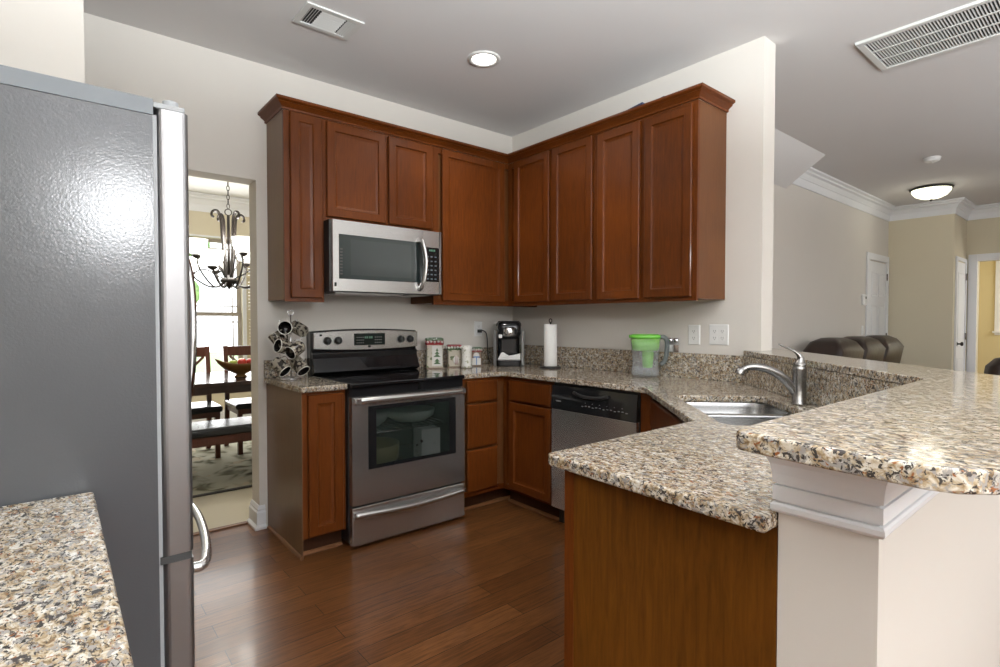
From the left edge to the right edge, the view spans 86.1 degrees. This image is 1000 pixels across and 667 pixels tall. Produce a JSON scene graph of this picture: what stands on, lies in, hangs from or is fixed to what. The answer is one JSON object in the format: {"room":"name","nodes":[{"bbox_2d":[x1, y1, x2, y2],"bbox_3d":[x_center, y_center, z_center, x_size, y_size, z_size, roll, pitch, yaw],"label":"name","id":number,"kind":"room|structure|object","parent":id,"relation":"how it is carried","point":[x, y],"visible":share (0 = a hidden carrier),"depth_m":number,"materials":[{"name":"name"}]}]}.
{"room":"kitchen","nodes":[
{"label":"kitchen","id":0,"kind":"room"},
{"bbox_2d":[0,0,84,82],"bbox_3d":[-1.722,-0.179,1.645,0.722,2.797,0.120,-1,2,-40],"label":"wall","id":1,"kind":"structure","parent":0,"point":[46,37],"depth_m":1.75,"materials":[{"name":"paint"}]},
{"bbox_2d":[189,210,250,409],"bbox_3d":[-4.005,-0.290,6.399,6.500,2.797,0.150,-1,2,-40],"label":"wall","id":2,"kind":"structure","parent":0,"point":[201,223],"depth_m":6.67,"materials":[{"name":"beige paint"}]},
{"bbox_2d":[189,234,244,358],"bbox_3d":[-3.883,-0.234,6.446,1.529,1.942,0.165,-1,2,-40],"label":"window","id":3,"kind":"structure","parent":2,"relation":"in","point":[238,313],"depth_m":6.87,"materials":[{"name":"white paint"}]},
{"bbox_2d":[189,191,248,216],"bbox_3d":[-2.770,-1.554,4.925,6.150,0.200,3.650,-1,2,-40],"label":"crown molding","id":4,"kind":"structure","parent":2,"relation":"attached to","point":[201,202],"depth_m":6.60,"materials":[{"name":"white paint"}]},
{"bbox_2d":[192,409,251,421],"bbox_3d":[-3.930,1.038,6.372,6.140,0.139,0.034,-1,2,-40],"label":"baseboard","id":5,"kind":"structure","parent":2,"relation":"attached to","point":[232,415],"depth_m":6.74,"materials":[{"name":"white paint"}]},
{"bbox_2d":[244,266,250,359],"bbox_3d":[-3.002,-0.251,7.180,0.844,1.942,0.165,-1,2,-40],"label":"window","id":6,"kind":"structure","parent":2,"relation":"in","point":[247,277],"depth_m":6.94,"materials":[{"name":"glass"}]},
{"bbox_2d":[84,13,511,525],"bbox_3d":[-1.339,-0.220,3.414,3.875,2.797,0.150,-1,2,-40],"label":"wall","id":7,"kind":"structure","parent":0,"point":[221,95],"depth_m":3.23,"materials":[{"name":"paint"}]},
{"bbox_2d":[247,499,266,530],"bbox_3d":[-1.496,1.111,3.292,0.066,0.139,0.184,-1,2,-40],"label":"baseboard","id":8,"kind":"structure","parent":7,"relation":"attached to","point":[256,520],"depth_m":3.25,"materials":[{"name":"white paint"}]},
{"bbox_2d":[264,358,306,377],"bbox_3d":[-1.329,0.213,3.320,0.254,0.104,0.021,-1,2,-40],"label":"backsplash","id":9,"kind":"structure","parent":7,"relation":"attached to","point":[267,367],"depth_m":3.25,"materials":[{"name":"beige stone"}]},
{"bbox_2d":[266,109,323,301],"bbox_3d":[-1.218,-0.724,3.192,0.227,1.076,0.324,-1,2,-40],"label":"upper cabinet","id":10,"kind":"object","parent":7,"relation":"attached to","point":[295,221],"visible":1,"depth_m":3.08,"materials":[{"name":"wood"}]},
{"bbox_2d":[258,82,734,163],"bbox_3d":[-0.040,-1.297,3.462,2.780,0.056,1.209,0,1,3],"label":"crown molding","id":11,"kind":"structure","parent":10,"relation":"attached to","point":[702,91],"depth_m":3.23,"materials":[{"name":"brown wood"}]},
{"bbox_2d":[323,119,432,231],"bbox_3d":[-0.838,-0.972,3.503,0.761,0.595,0.324,-1,2,-40],"label":"upper cabinet","id":12,"kind":"object","parent":7,"relation":"attached to","point":[371,177],"visible":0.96,"depth_m":3.35,"materials":[{"name":"brown wood"}]},
{"bbox_2d":[324,219,440,297],"bbox_3d":[-0.790,-0.458,3.456,0.754,0.427,0.474,-1,2,-40],"label":"microwave","id":13,"kind":"object","parent":12,"relation":"attached to","point":[361,259],"visible":0.99,"depth_m":3.29,"materials":[{"name":"silver metal"}]},
{"bbox_2d":[417,347,497,367],"bbox_3d":[-0.280,0.180,4.193,0.936,0.130,0.021,-1,2,-40],"label":"backsplash","id":14,"kind":"structure","parent":7,"relation":"attached to","point":[421,354],"depth_m":4.07,"materials":[{"name":"beige stone"}]},
{"bbox_2d":[411,146,536,306],"bbox_3d":[-0.170,-0.744,4.065,0.976,1.076,0.324,-1,2,-40],"label":"upper cabinet","id":15,"kind":"object","parent":7,"relation":"attached to","point":[470,193],"visible":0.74,"depth_m":3.84,"materials":[{"name":"brown wood"}]},
{"bbox_2d":[474,321,481,335],"bbox_3d":[-0.173,-0.037,4.286,0.078,0.120,0.008,-1,2,-40],"label":"wall outlet","id":16,"kind":"object","parent":7,"relation":"attached to","point":[477,324],"visible":1,"depth_m":4.28,"materials":[{"name":"white plastic"}]},
{"bbox_2d":[192,487,564,666],"bbox_3d":[2.115,1.200,4.633,13.600,0.100,10.750,-1,2,-40],"label":"floor","id":17,"kind":"structure","parent":0,"point":[484,586],"depth_m":2.45,"materials":[{"name":"brown wood"}]},
{"bbox_2d":[0,65,211,666],"bbox_3d":[-1.226,0.356,1.340,0.981,1.741,0.902,-1,2,-40],"label":"refrigerator","id":18,"kind":"object","parent":17,"relation":"on","point":[98,305],"visible":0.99,"depth_m":1.10,"materials":[{"name":"grey metal"}]},
{"bbox_2d":[193,521,247,535],"bbox_3d":[-1.974,1.184,3.010,1.040,0.006,0.040,-1,2,-40],"label":"trim","id":19,"kind":"structure","parent":17,"relation":"on","point":[243,522],"depth_m":3.25,"materials":[{"name":"brown wood"}]},
{"bbox_2d":[192,441,251,497],"bbox_3d":[-2.478,1.132,5.146,4.060,0.010,2.450,-1,2,-40],"label":"area rug","id":20,"kind":"object","parent":17,"relation":"on","point":[211,475],"visible":0.02,"depth_m":4.50,"materials":[{"name":"grey carpet"}]},
{"bbox_2d":[191,346,222,457],"bbox_3d":[-2.863,0.631,4.924,0.460,1.000,0.530,-1,2,-40],"label":"dining chair","id":21,"kind":"object","parent":20,"relation":"on","point":[208,409],"visible":0.4,"depth_m":4.88,"materials":[{"name":"brown wood"}]},
{"bbox_2d":[192,416,251,447],"bbox_3d":[-2.024,0.916,4.205,1.240,0.465,0.380,-1,2,-40],"label":"bench","id":22,"kind":"object","parent":20,"relation":"on","point":[230,430],"visible":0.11,"depth_m":3.98,"materials":[{"name":"brown wood"}]},
{"bbox_2d":[193,371,250,394],"bbox_3d":[-2.427,0.758,4.841,2.000,0.750,1.020,-1,2,-40],"label":"dining table","id":23,"kind":"object","parent":20,"relation":"on","point":[209,382],"visible":0.07,"depth_m":4.42,"materials":[{"name":"brown wood"}]},
{"bbox_2d":[215,359,250,376],"bbox_3d":[-2.305,0.299,4.763,0.420,0.170,0.270,-1,2,-40],"label":"fruit bowl","id":24,"kind":"object","parent":23,"relation":"on","point":[240,370],"visible":0.79,"depth_m":4.66,"materials":[{"name":"brown wood"}]},
{"bbox_2d":[237,357,246,363],"bbox_3d":[-2.277,0.251,4.727,0.076,0.085,0.076,-1,2,-40],"label":"apple","id":25,"kind":"object","parent":24,"relation":"in","point":[240,361],"visible":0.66,"depth_m":4.70,"materials":[{"name":"red food"}]},
{"bbox_2d":[222,346,250,454],"bbox_3d":[-2.425,0.623,5.289,0.460,1.000,0.530,-1,2,-40],"label":"dining chair","id":26,"kind":"object","parent":20,"relation":"on","point":[240,406],"visible":0.36,"depth_m":5.28,"materials":[{"name":"brown wood"}]},
{"bbox_2d":[266,383,345,560],"bbox_3d":[-1.136,0.743,3.103,0.251,0.883,0.620,-1,2,-40],"label":"base cabinet","id":27,"kind":"object","parent":17,"relation":"on","point":[306,483],"visible":0.91,"depth_m":2.90,"materials":[{"name":"brown wood"}]},
{"bbox_2d":[264,375,346,392],"bbox_3d":[-1.132,0.286,3.086,0.254,0.030,0.636,-1,2,-40],"label":"countertop","id":28,"kind":"structure","parent":27,"relation":"on","point":[306,384],"depth_m":2.94,"materials":[{"name":"stone"}]},
{"bbox_2d":[279,310,301,379],"bbox_3d":[-1.228,0.064,3.141,0.126,0.408,0.127,-1,2,-40],"label":"mug rack","id":29,"kind":"object","parent":28,"relation":"on","point":[290,377],"visible":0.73,"depth_m":3.14,"materials":[{"name":"silver metal"}]},
{"bbox_2d":[268,329,287,346],"bbox_3d":[-1.281,0.033,3.098,0.116,0.116,0.081,0,1,-15],"label":"coffee mug","id":30,"kind":"object","parent":29,"relation":"hanging from","point":[273,336],"visible":0.67,"depth_m":3.06,"materials":[{"name":"ceramic"}]},
{"bbox_2d":[269,357,290,378],"bbox_3d":[-1.244,0.194,3.036,0.116,0.122,0.080,0,1,19],"label":"coffee mug","id":31,"kind":"object","parent":29,"relation":"hanging from","point":[277,364],"visible":1,"depth_m":3.01,"materials":[{"name":"ceramic"}]},
{"bbox_2d":[273,337,292,353],"bbox_3d":[-1.233,0.069,3.058,0.083,0.105,0.106,1,2,32],"label":"coffee mug","id":32,"kind":"object","parent":29,"relation":"hanging from","point":[284,343],"visible":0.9,"depth_m":3.04,"materials":[{"name":"ceramic"}]},
{"bbox_2d":[277,321,298,334],"bbox_3d":[-1.210,-0.032,3.074,0.112,0.084,0.100,0,1,-11],"label":"coffee mug","id":33,"kind":"object","parent":29,"relation":"hanging from","point":[287,326],"visible":1,"depth_m":3.09,"materials":[{"name":"ceramic"}]},
{"bbox_2d":[285,341,305,358],"bbox_3d":[-1.184,0.094,3.062,0.111,0.105,0.114,1,1,23],"label":"coffee mug","id":34,"kind":"object","parent":29,"relation":"on","point":[298,347],"visible":0.86,"depth_m":3.04,"materials":[{"name":"ceramic"}]},
{"bbox_2d":[290,356,309,375],"bbox_3d":[-1.158,0.190,3.108,0.116,0.115,0.089,1,2,36],"label":"coffee mug","id":35,"kind":"object","parent":29,"relation":"hanging from","point":[298,364],"visible":0.98,"depth_m":3.08,"materials":[{"name":"ceramic"}]},
{"bbox_2d":[291,320,308,336],"bbox_3d":[-1.209,-0.029,3.183,0.112,0.102,0.108,1,2,34],"label":"coffee mug","id":36,"kind":"object","parent":29,"relation":"hanging from","point":[303,330],"visible":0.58,"depth_m":3.17,"materials":[{"name":"ceramic"}]},
{"bbox_2d":[306,329,466,546],"bbox_3d":[-0.712,0.576,3.389,0.760,1.205,0.718,-1,2,-40],"label":"electric range","id":37,"kind":"object","parent":17,"relation":"on","point":[378,367],"visible":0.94,"depth_m":3.23,"materials":[{"name":"silver metal"}]},
{"bbox_2d":[376,408,390,425],"bbox_3d":[-0.784,0.509,3.237,0.250,0.095,0.250,-1,2,-40],"label":"mixing bowl","id":38,"kind":"object","parent":37,"relation":"on","point":[381,414],"visible":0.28,"depth_m":3.19,"materials":[{"name":"grey"}]},
{"bbox_2d":[376,437,398,463],"bbox_3d":[-0.799,0.730,3.307,0.350,0.110,0.350,-1,2,-40],"label":"roasting pan","id":39,"kind":"object","parent":37,"relation":"on","point":[387,449],"visible":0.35,"depth_m":3.24,"materials":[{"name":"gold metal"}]},
{"bbox_2d":[313,369,464,387],"bbox_3d":[-0.696,0.274,3.362,0.760,0.024,0.572,-1,2,-40],"label":"cooktop","id":40,"kind":"object","parent":37,"relation":"in","point":[383,378],"depth_m":3.29,"materials":[{"name":"black glass"}]},
{"bbox_2d":[349,387,465,506],"bbox_3d":[-0.674,0.638,3.345,0.752,0.598,0.597,-1,2,-40],"label":"oven","id":41,"kind":"object","parent":37,"relation":"in","point":[371,483],"depth_m":3.15,"materials":[{"name":"silver metal"}]},
{"bbox_2d":[388,405,434,421],"bbox_3d":[-0.580,0.517,3.446,0.320,0.070,0.320,-1,2,-40],"label":"serving dish","id":42,"kind":"object","parent":37,"relation":"on","point":[411,413],"visible":0.84,"depth_m":3.35,"materials":[{"name":"grey"}]},
{"bbox_2d":[413,424,439,456],"bbox_3d":[-0.466,0.688,3.406,0.130,0.190,0.120,-1,2,-34],"label":"carton","id":43,"kind":"object","parent":37,"relation":"on","point":[426,439],"visible":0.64,"depth_m":3.36,"materials":[{"name":"white cardboard"}]},
{"bbox_2d":[461,376,509,510],"bbox_3d":[-0.074,0.723,3.986,0.971,0.883,0.618,-1,2,-40],"label":"base cabinet","id":44,"kind":"object","parent":17,"relation":"on","point":[483,397],"visible":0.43,"depth_m":3.57,"materials":[{"name":"brown wood"}]},
{"bbox_2d":[504,376,558,520],"bbox_3d":[0.400,0.729,3.692,0.618,0.883,0.481,-1,2,-40],"label":"base cabinet","id":45,"kind":"object","parent":17,"relation":"on","point":[527,402],"visible":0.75,"depth_m":3.49,"materials":[{"name":"brown wood"}]},
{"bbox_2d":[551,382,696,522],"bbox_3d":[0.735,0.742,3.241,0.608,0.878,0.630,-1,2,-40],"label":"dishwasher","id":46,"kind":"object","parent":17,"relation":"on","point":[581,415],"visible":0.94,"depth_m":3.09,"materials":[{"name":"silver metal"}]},
{"bbox_2d":[641,393,684,431],"bbox_3d":[0.992,0.761,2.327,0.597,0.883,1.807,0,1,6],"label":"base cabinet","id":47,"kind":"object","parent":17,"relation":"on","point":[654,415],"visible":0.13,"depth_m":2.62,"materials":[{"name":"brown wood"}]},
{"bbox_2d":[564,470,777,666],"bbox_3d":[0.585,0.783,1.401,0.673,0.883,0.543,-1,2,-40],"label":"base cabinet","id":48,"kind":"object","parent":17,"relation":"on","point":[649,582],"visible":0.62,"depth_m":1.16,"materials":[{"name":"brown wood"}]},
{"bbox_2d":[417,363,817,532],"bbox_3d":[0.282,0.295,2.731,2.020,0.030,2.990,-1,2,-40],"label":"countertop","id":49,"kind":"structure","parent":48,"relation":"on","point":[697,464],"depth_m":1.39,"materials":[{"name":"stone"}]},
{"bbox_2d":[424,337,443,368],"bbox_3d":[-0.479,0.140,3.877,0.143,0.222,0.116,0,1,-10],"label":"canister","id":50,"kind":"object","parent":49,"relation":"on","point":[434,345],"visible":1,"depth_m":3.83,"materials":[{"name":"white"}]},
{"bbox_2d":[434,349,439,363],"bbox_3d":[-0.451,0.161,3.836,0.053,0.115,0.002,0,1,-10],"label":"print","id":51,"kind":"object","parent":50,"relation":"on","point":[436,361],"depth_m":3.84},
{"bbox_2d":[445,344,461,366],"bbox_3d":[-0.344,0.165,3.983,0.122,0.168,0.100,0,1,-10],"label":"canister","id":52,"kind":"object","parent":49,"relation":"on","point":[453,350],"visible":0.95,"depth_m":3.95,"materials":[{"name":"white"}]},
{"bbox_2d":[461,345,471,367],"bbox_3d":[-0.243,0.170,3.900,0.082,0.162,0.081,-1,2,-40],"label":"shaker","id":53,"kind":"object","parent":49,"relation":"on","point":[466,350],"visible":1,"depth_m":3.87,"materials":[{"name":"white ceramic"}]},
{"bbox_2d":[472,347,481,365],"bbox_3d":[-0.189,0.175,4.099,0.106,0.142,0.086,0,1,-10],"label":"canister","id":54,"kind":"object","parent":49,"relation":"on","point":[476,351],"visible":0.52,"depth_m":4.07,"materials":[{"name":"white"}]},
{"bbox_2d":[477,329,491,362],"bbox_3d":[-0.122,0.103,4.282,0.116,0.271,0.039,0,1,-11],"label":"power cord","id":55,"kind":"object","parent":49,"relation":"on","point":[478,330],"visible":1,"depth_m":4.27,"materials":[{"name":"black rubber"}]},
{"bbox_2d":[493,321,523,365],"bbox_3d":[0.068,0.074,4.136,0.240,0.342,0.292,0,1,0],"label":"coffee maker","id":56,"kind":"object","parent":49,"relation":"on","point":[508,332],"visible":0.94,"depth_m":4.06,"materials":[{"name":"black plastic"}]},
{"bbox_2d":[498,352,519,358],"bbox_3d":[0.068,0.168,4.055,0.170,0.055,0.014,0,1,0],"label":"paper napkin","id":57,"kind":"object","parent":56,"relation":"on","point":[503,355],"visible":1,"depth_m":4.06,"materials":[{"name":"white paper"}]},
{"bbox_2d":[540,318,560,368],"bbox_3d":[0.367,0.071,3.892,0.160,0.360,0.159,-1,2,-40],"label":"paper towel holder","id":58,"kind":"object","parent":49,"relation":"on","point":[542,367],"visible":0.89,"depth_m":3.85,"materials":[{"name":"black"}]},
{"bbox_2d":[544,324,556,365],"bbox_3d":[0.367,0.084,3.892,0.096,0.304,0.096,-1,2,-40],"label":"paper towel roll","id":59,"kind":"object","parent":58,"relation":"on","point":[550,330],"visible":1,"depth_m":3.85,"materials":[{"name":"white paper"}]},
{"bbox_2d":[629,334,669,367],"bbox_3d":[0.912,0.135,3.277,0.240,0.261,0.127,0,1,10],"label":"pitcher","id":60,"kind":"object","parent":49,"relation":"on","point":[646,343],"visible":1,"depth_m":3.24,"materials":[{"name":"green plastic"}]},
{"bbox_2d":[686,402,787,425],"bbox_3d":[0.971,0.416,2.109,0.414,0.176,0.737,0,1,5],"label":"sink","id":61,"kind":"object","parent":49,"relation":"in","point":[745,414],"visible":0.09,"depth_m":2.40,"materials":[{"name":"silver metal"}]},
{"bbox_2d":[734,344,806,405],"bbox_3d":[1.113,0.166,2.203,0.286,0.250,0.060,0,1,5],"label":"kitchen faucet","id":62,"kind":"object","parent":49,"relation":"on","point":[797,386],"visible":1,"depth_m":2.18,"materials":[{"name":"silver metal"}]},
{"bbox_2d":[803,335,903,362],"bbox_3d":[4.013,0.572,5.620,2.580,1.070,0.860,-1,2,-40],"label":"leather sofa","id":63,"kind":"object","parent":17,"relation":"on","point":[885,348],"visible":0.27,"depth_m":5.50,"materials":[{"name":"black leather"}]},
{"bbox_2d":[803,337,863,358],"bbox_3d":[3.325,0.373,5.348,0.710,0.660,0.370,-1,2,-40],"label":"cushion","id":64,"kind":"object","parent":63,"relation":"on","point":[835,346],"depth_m":5.17,"materials":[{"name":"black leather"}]},
{"bbox_2d":[843,336,885,360],"bbox_3d":[3.863,0.362,5.796,0.710,0.660,0.370,-1,2,-40],"label":"cushion","id":65,"kind":"object","parent":63,"relation":"on","point":[873,348],"depth_m":5.64,"materials":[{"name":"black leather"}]},
{"bbox_2d":[867,335,903,362],"bbox_3d":[4.401,0.352,6.244,0.710,0.660,0.370,-1,2,-40],"label":"cushion","id":66,"kind":"object","parent":63,"relation":"on","point":[894,348],"depth_m":6.08,"materials":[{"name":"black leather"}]},
{"bbox_2d":[984,357,999,374],"bbox_3d":[4.564,0.662,4.414,1.120,0.925,0.840,1,2,30],"label":"leather armchair","id":67,"kind":"object","parent":17,"relation":"on","point":[993,367],"visible":0.13,"depth_m":4.75,"materials":[{"name":"black leather"}]},
{"bbox_3d":[-0.794,0.804,0.511,0.658,0.883,0.924,-1,2,-40],"label":"base cabinet","id":68,"kind":"object","parent":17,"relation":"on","visible":0},
{"bbox_2d":[0,492,133,666],"bbox_3d":[-0.783,0.347,0.503,0.684,0.030,0.944,-1,2,-40],"label":"countertop","id":69,"kind":"structure","parent":68,"relation":"on","point":[60,606],"depth_m":0.68,"materials":[{"name":"stone"}]},
{"bbox_2d":[83,0,999,205],"bbox_3d":[2.115,-1.696,4.565,13.600,0.100,10.750,-1,2,-40],"label":"ceiling","id":70,"kind":"structure","parent":0,"point":[874,129],"depth_m":3.17,"materials":[{"name":"paint"}]},
{"bbox_2d":[189,182,249,289],"bbox_3d":[-2.418,-1.022,4.844,0.800,1.252,0.835,-1,2,-40],"label":"chandelier","id":71,"kind":"object","parent":70,"relation":"hanging from","point":[218,261],"visible":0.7,"depth_m":4.73,"materials":[{"name":"black metal"}]},
{"bbox_2d":[292,1,364,40],"bbox_3d":[-0.880,-1.598,2.748,0.296,0.009,0.216,-1,2,-40],"label":"ceiling vent","id":72,"kind":"object","parent":70,"relation":"in","point":[311,15],"visible":1,"depth_m":2.74,"materials":[{"name":"white metal"}]},
{"bbox_2d":[467,50,500,67],"bbox_3d":[-0.094,-1.606,3.143,0.196,0.012,0.196,-1,2,-40],"label":"recessed light","id":73,"kind":"object","parent":70,"relation":"in","point":[484,59],"visible":1,"depth_m":3.13,"materials":[{"name":"white metal"}]},
{"bbox_2d":[855,0,999,71],"bbox_3d":[2.393,-1.596,2.826,0.490,0.016,0.760,-1,2,-40],"label":"ceiling vent","id":74,"kind":"object","parent":70,"relation":"in","point":[978,21],"visible":1,"depth_m":2.87,"materials":[{"name":"white metal"}]},
{"bbox_2d":[909,183,954,200],"bbox_3d":[4.962,-1.600,6.164,0.410,0.166,0.410,-1,2,-40],"label":"flush ceiling light","id":75,"kind":"object","parent":70,"relation":"attached to","point":[929,192],"visible":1,"depth_m":6.06,"materials":[{"name":"white glass"}]},
{"bbox_2d":[923,156,940,162],"bbox_3d":[4.073,-1.635,5.049,0.136,0.044,0.136,-1,2,-40],"label":"smoke detector","id":76,"kind":"object","parent":70,"relation":"attached to","point":[931,159],"visible":1,"depth_m":5.01,"materials":[{"name":"white plastic"}]},
{"bbox_2d":[512,36,775,402],"bbox_3d":[0.818,-0.229,3.764,0.138,2.797,2.072,-1,2,-40],"label":"wall","id":77,"kind":"structure","parent":0,"point":[745,73],"depth_m":3.05,"materials":[{"name":"paint"}]},
{"bbox_2d":[508,134,596,305],"bbox_3d":[0.447,-0.739,3.834,0.324,1.076,0.859,-1,2,-40],"label":"upper cabinet","id":78,"kind":"object","parent":77,"relation":"attached to","point":[552,193],"visible":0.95,"depth_m":3.68,"materials":[{"name":"brown wood"}]},
{"bbox_2d":[520,344,741,382],"bbox_3d":[0.722,0.181,3.750,0.037,0.148,1.984,-1,2,-40],"label":"backsplash","id":79,"kind":"structure","parent":77,"relation":"attached to","point":[719,367],"depth_m":3.48,"materials":[{"name":"beige stone"}]},
{"bbox_2d":[668,338,672,351],"bbox_3d":[1.064,0.070,3.337,0.034,0.089,0.034,-1,2,-40],"label":"spice shaker","id":80,"kind":"object","parent":79,"relation":"on","point":[670,339],"visible":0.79,"depth_m":3.33,"materials":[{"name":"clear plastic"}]},
{"bbox_2d":[673,338,678,351],"bbox_3d":[1.089,0.071,3.307,0.034,0.089,0.034,-1,2,-40],"label":"spice shaker","id":81,"kind":"object","parent":79,"relation":"on","point":[676,347],"visible":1,"depth_m":3.30,"materials":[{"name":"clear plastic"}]},
{"bbox_2d":[596,99,726,303],"bbox_3d":[0.946,-0.725,3.235,0.324,1.076,0.699,-1,2,-40],"label":"upper cabinet","id":82,"kind":"object","parent":77,"relation":"attached to","point":[661,176],"visible":1,"depth_m":3.04,"materials":[{"name":"brown wood"}]},
{"bbox_2d":[688,325,699,344],"bbox_3d":[1.170,0.007,3.231,0.008,0.120,0.078,-1,2,-40],"label":"wall outlet","id":83,"kind":"object","parent":77,"relation":"attached to","point":[693,330],"visible":1,"depth_m":3.23,"materials":[{"name":"white plastic"}]},
{"bbox_2d":[709,324,728,344],"bbox_3d":[1.270,0.007,3.111,0.008,0.120,0.118,-1,2,-40],"label":"wall outlet","id":84,"kind":"object","parent":77,"relation":"attached to","point":[718,333],"visible":1,"depth_m":3.11,"materials":[{"name":"white plastic"}]},
{"bbox_2d":[772,184,888,351],"bbox_3d":[3.097,-0.272,5.598,5.712,2.797,0.130,-1,2,-40],"label":"wall","id":85,"kind":"structure","parent":0,"point":[821,244],"depth_m":5.78,"materials":[{"name":"paint"}]},
{"bbox_2d":[774,129,824,188],"bbox_3d":[1.979,-1.517,4.325,2.401,0.246,0.349,-1,2,-40],"label":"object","id":86,"kind":"structure","parent":85,"relation":"attached to","point":[793,158],"depth_m":4.82,"materials":[{"name":"paint"}]},
{"bbox_2d":[861,294,866,304],"bbox_3d":[4.566,-0.422,6.714,0.120,0.135,0.029,-1,2,-40],"label":"thermostat","id":87,"kind":"object","parent":85,"relation":"attached to","point":[863,296],"visible":1,"depth_m":6.68,"materials":[{"name":"white plastic"}]},
{"bbox_2d":[865,252,888,335],"bbox_3d":[4.997,0.028,7.052,0.880,2.130,0.078,-1,2,-40],"label":"door","id":88,"kind":"structure","parent":85,"relation":"in","point":[877,274],"depth_m":7.04,"materials":[{"name":"white paint"}]},
{"bbox_2d":[748,392,999,666],"bbox_3d":[1.281,0.682,1.911,0.681,1.062,2.476,1,1,24],"label":"wall","id":89,"kind":"structure","parent":0,"point":[927,593],"depth_m":0.96,"materials":[{"name":"paint"}]},
{"bbox_2d":[742,356,903,406],"bbox_3d":[1.297,0.215,2.285,0.037,0.148,1.435,0,1,5],"label":"backsplash","id":90,"kind":"structure","parent":89,"relation":"attached to","point":[824,387],"depth_m":2.13,"materials":[{"name":"beige stone"}]},
{"bbox_2d":[766,456,938,539],"bbox_3d":[1.319,0.225,1.823,0.626,0.149,2.479,1,2,30],"label":"crown molding","id":91,"kind":"structure","parent":89,"relation":"attached to","point":[870,507],"depth_m":0.89,"materials":[{"name":"white paint"}]},
{"bbox_2d":[736,348,999,494],"bbox_3d":[1.281,0.136,1.825,0.830,0.029,2.881,1,1,25],"label":"bar","id":92,"kind":"object","parent":89,"relation":"on","point":[938,430],"visible":0.92,"depth_m":0.81,"materials":[{"name":"stone"}]},
{"bbox_2d":[888,214,956,369],"bbox_3d":[5.573,-0.309,7.204,0.150,2.797,0.830,-1,2,-40],"label":"wall","id":93,"kind":"structure","parent":0,"point":[922,252],"depth_m":7.06,"materials":[{"name":"beige paint"}]},
{"bbox_2d":[792,167,999,220],"bbox_3d":[6.279,-1.589,5.855,6.557,0.174,2.831,0,1,12],"label":"crown molding","id":94,"kind":"structure","parent":93,"relation":"attached to","point":[814,180],"depth_m":6.81,"materials":[{"name":"white paint"}]},
{"bbox_2d":[956,215,966,263],"bbox_3d":[6.088,-0.309,7.172,0.600,2.797,0.120,-1,2,-40],"label":"wall","id":95,"kind":"structure","parent":0,"point":[961,223],"depth_m":7.10,"materials":[{"name":"beige paint"}]},
{"bbox_2d":[953,256,966,370],"bbox_3d":[6.106,0.047,7.065,0.600,2.090,0.078,-1,2,-40],"label":"door","id":96,"kind":"structure","parent":95,"relation":"in","point":[960,268],"depth_m":7.05,"materials":[{"name":"white paint"}]},
{"bbox_2d":[965,217,999,372],"bbox_3d":[7.837,-0.273,5.635,0.120,2.797,4.720,-1,2,-40],"label":"wall","id":97,"kind":"structure","parent":0,"point":[983,235],"depth_m":7.20,"materials":[{"name":"beige paint"}]},
{"bbox_2d":[966,253,999,372],"bbox_3d":[6.787,0.021,6.789,0.024,2.155,1.325,-1,2,-40],"label":"door frame","id":98,"kind":"structure","parent":97,"relation":"attached to","point":[973,259],"depth_m":7.24,"materials":[{"name":"white paint"}]},
{"bbox_2d":[977,261,999,373],"bbox_3d":[8.966,-0.300,6.803,0.150,2.797,5.070,-1,2,-40],"label":"wall","id":99,"kind":"structure","parent":0,"point":[988,343],"depth_m":8.34,"materials":[{"name":"yellow paint"}]},
{"bbox_2d":[992,261,999,334],"bbox_3d":[8.027,-0.566,7.857,0.165,1.200,1.160,-1,2,-40],"label":"window","id":100,"kind":"structure","parent":99,"relation":"in","point":[996,331],"depth_m":8.23,"materials":[{"name":"white paint"}]},
{"label":"outside","id":101,"kind":"structure","parent":0,"visible":0},
{"bbox_2d":[196,352,237,372],"bbox_3d":[-12.122,1.412,16.892,21.000,0.100,25.400,-1,2,-40],"label":"lawn","id":102,"kind":"structure","parent":101,"point":[200,367],"depth_m":22.11,"materials":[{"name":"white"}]},
{"bbox_2d":[189,242,209,302],"bbox_3d":[-10.178,-1.446,15.323,3.561,5.695,2.308,-1,2,-40],"label":"tree","id":103,"kind":"object","parent":102,"relation":"on","point":[197,287],"visible":0.02,"depth_m":15.84,"materials":[{"name":"green plant"}]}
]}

